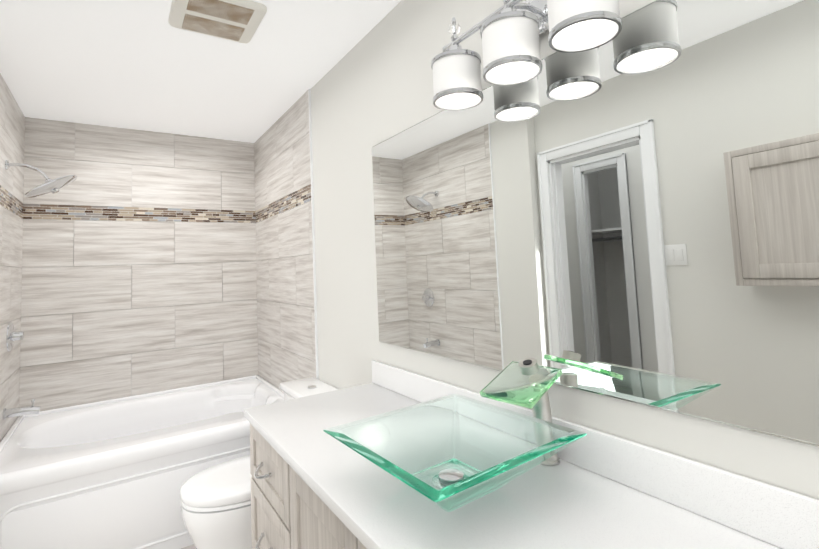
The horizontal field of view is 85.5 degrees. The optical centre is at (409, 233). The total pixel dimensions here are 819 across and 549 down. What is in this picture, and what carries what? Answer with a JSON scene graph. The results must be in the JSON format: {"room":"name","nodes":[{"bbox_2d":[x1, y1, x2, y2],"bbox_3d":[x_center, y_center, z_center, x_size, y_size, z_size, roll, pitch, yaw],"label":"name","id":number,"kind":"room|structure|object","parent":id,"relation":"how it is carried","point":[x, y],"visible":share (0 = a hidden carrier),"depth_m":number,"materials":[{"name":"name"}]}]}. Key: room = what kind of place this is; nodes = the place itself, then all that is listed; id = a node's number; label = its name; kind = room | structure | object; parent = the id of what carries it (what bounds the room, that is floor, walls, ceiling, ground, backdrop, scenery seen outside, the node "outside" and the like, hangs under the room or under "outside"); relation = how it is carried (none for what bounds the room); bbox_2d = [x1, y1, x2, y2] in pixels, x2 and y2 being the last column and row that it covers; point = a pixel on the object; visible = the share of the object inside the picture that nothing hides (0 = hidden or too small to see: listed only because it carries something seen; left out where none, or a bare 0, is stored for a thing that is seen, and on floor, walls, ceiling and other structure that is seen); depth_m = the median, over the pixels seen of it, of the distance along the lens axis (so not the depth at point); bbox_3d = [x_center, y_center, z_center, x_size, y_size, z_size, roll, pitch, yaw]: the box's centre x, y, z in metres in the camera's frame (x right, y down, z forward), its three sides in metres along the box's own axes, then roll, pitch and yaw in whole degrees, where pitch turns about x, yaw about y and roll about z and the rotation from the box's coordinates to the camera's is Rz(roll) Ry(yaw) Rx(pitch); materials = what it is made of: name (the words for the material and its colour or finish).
{"room":"bathroom","nodes":[
{"label":"bathroom","id":0,"kind":"room"},
{"bbox_2d":[181,544,195,548],"bbox_3d":[-1.162,1.607,0.872,3.190,0.100,4.921,0,-5,-33],"label":"floor","id":1,"kind":"structure","parent":0,"point":[191,547],"depth_m":2.35,"materials":[{"name":"beige tile"}]},
{"bbox_2d":[0,375,283,548],"bbox_3d":[-1.561,1.414,2.774,1.494,0.600,1.087,0,-5,-33],"label":"bathtub","id":2,"kind":"object","parent":1,"relation":"on","point":[116,473],"visible":0.71,"depth_m":2.31,"materials":[{"name":"white ceramic"}]},
{"bbox_2d":[180,377,338,548],"bbox_3d":[-0.731,1.230,2.218,0.743,0.811,0.480,0,-5,-33],"label":"toilet","id":3,"kind":"object","parent":1,"relation":"on","point":[216,506],"visible":0.42,"depth_m":1.98,"materials":[{"name":"white ceramic"}]},
{"bbox_2d":[250,424,366,548],"bbox_3d":[0.347,1.037,0.717,0.602,0.882,2.659,0,-5,-33],"label":"bathroom vanity","id":4,"kind":"object","parent":1,"relation":"on","point":[290,509],"visible":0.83,"depth_m":1.34,"materials":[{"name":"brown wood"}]},
{"bbox_2d":[244,360,818,548],"bbox_3d":[0.333,0.531,0.766,0.577,0.130,2.672,0,-5,-33],"label":"countertop","id":5,"kind":"structure","parent":4,"relation":"on","point":[594,489],"depth_m":0.94,"materials":[{"name":"white stone"}]},
{"bbox_2d":[323,394,586,511],"bbox_3d":[0.096,0.530,1.046,0.462,0.122,0.462,0,-5,-33],"label":"vessel sink","id":6,"kind":"object","parent":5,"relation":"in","point":[485,448],"visible":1,"depth_m":1.10,"materials":[{"name":"green glass"}]},
{"bbox_2d":[438,469,463,480],"bbox_3d":[0.098,0.581,1.042,0.094,0.031,0.094,0,-5,-33],"label":"sink drain","id":7,"kind":"object","parent":6,"relation":"attached to","point":[450,474],"visible":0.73,"depth_m":1.04,"materials":[{"name":"silver metal"}]},
{"bbox_2d":[480,358,561,465],"bbox_3d":[0.299,0.460,1.132,0.183,0.266,0.150,1,-6,-41],"label":"faucet","id":8,"kind":"object","parent":5,"relation":"on","point":[527,382],"visible":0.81,"depth_m":1.13,"materials":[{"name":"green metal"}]},
{"bbox_2d":[0,0,400,142],"bbox_3d":[-1.277,-1.033,1.067,3.190,0.100,4.921,0,-5,-33],"label":"ceiling","id":9,"kind":"structure","parent":0,"point":[144,65],"depth_m":2.31,"materials":[{"name":"white paint"}]},
{"bbox_2d":[168,0,266,43],"bbox_3d":[-0.825,-0.928,1.899,0.344,0.024,0.336,0,-5,-33],"label":"ceiling vent","id":10,"kind":"object","parent":9,"relation":"in","point":[239,21],"visible":0.98,"depth_m":1.88,"materials":[{"name":"white plastic"}]},
{"bbox_2d":[311,0,818,499],"bbox_3d":[0.061,0.293,1.816,0.120,2.550,4.921,0,-5,-33],"label":"wall","id":11,"kind":"structure","parent":0,"point":[371,88],"depth_m":1.92,"materials":[{"name":"white paint"}]},
{"bbox_2d":[254,90,315,391],"bbox_3d":[-0.934,0.188,3.199,0.008,2.050,1.306,0,-5,-33],"label":"wall tile","id":12,"kind":"structure","parent":11,"relation":"attached to","point":[285,296],"depth_m":3.09,"materials":[{"name":"grey tile"}]},
{"bbox_2d":[308,89,318,378],"bbox_3d":[-0.561,0.381,2.635,0.012,2.550,0.008,0,-5,-33],"label":"trim","id":13,"kind":"structure","parent":11,"relation":"attached to","point":[313,239],"depth_m":2.66,"materials":[{"name":"white paint"}]},
{"bbox_2d":[431,0,621,110],"bbox_3d":[0.284,-0.548,1.183,0.210,0.266,0.587,0,-5,-33],"label":"sconce","id":14,"kind":"object","parent":11,"relation":"attached to","point":[510,34],"visible":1,"depth_m":1.11,"materials":[{"name":"white fabric"}]},
{"bbox_2d":[372,0,818,445],"bbox_3d":[0.558,-0.068,0.949,0.006,0.891,2.593,0,-5,-33],"label":"mirror","id":15,"kind":"object","parent":11,"relation":"attached to","point":[630,212],"visible":1,"depth_m":1.00,"materials":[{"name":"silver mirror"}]},
{"bbox_3d":[-1.974,0.495,3.337,1.835,2.550,0.120,0,-5,-33],"label":"wall","id":16,"kind":"structure","parent":0,"visible":0},
{"bbox_2d":[19,117,257,410],"bbox_3d":[-1.917,0.240,3.321,1.520,2.050,0.008,0,-5,-33],"label":"wall tile","id":17,"kind":"structure","parent":16,"relation":"attached to","point":[139,276],"depth_m":3.25,"materials":[{"name":"grey tile"}]},
{"bbox_3d":[-1.338,0.286,0.891,0.195,2.550,4.681,0,-5,-33],"label":"wall","id":18,"kind":"structure","parent":0,"visible":0},
{"bbox_2d":[0,73,24,441],"bbox_3d":[-2.190,0.182,2.369,0.008,2.050,1.306,0,-5,-33],"label":"wall tile","id":19,"kind":"structure","parent":18,"relation":"attached to","point":[12,132],"depth_m":2.58,"materials":[{"name":"grey tile"}]},
{"bbox_2d":[6,322,23,351],"bbox_3d":[-2.290,0.599,2.587,0.068,0.172,0.172,0,-5,-33],"label":"tub valve","id":20,"kind":"object","parent":19,"relation":"attached to","point":[12,336],"visible":0.98,"depth_m":2.55,"materials":[{"name":"silver metal"}]},
{"bbox_2d":[2,399,40,419],"bbox_3d":[-2.172,0.984,2.487,0.158,0.090,0.060,0,-5,-33],"label":"tub spout","id":21,"kind":"object","parent":19,"relation":"attached to","point":[20,411],"visible":1,"depth_m":2.47,"materials":[{"name":"silver metal"}]},
{"bbox_2d":[5,160,76,197],"bbox_3d":[-2.115,-0.307,2.555,0.318,0.206,0.270,0,-5,-33],"label":"shower head","id":22,"kind":"object","parent":19,"relation":"attached to","point":[53,186],"visible":1,"depth_m":2.52}
]}

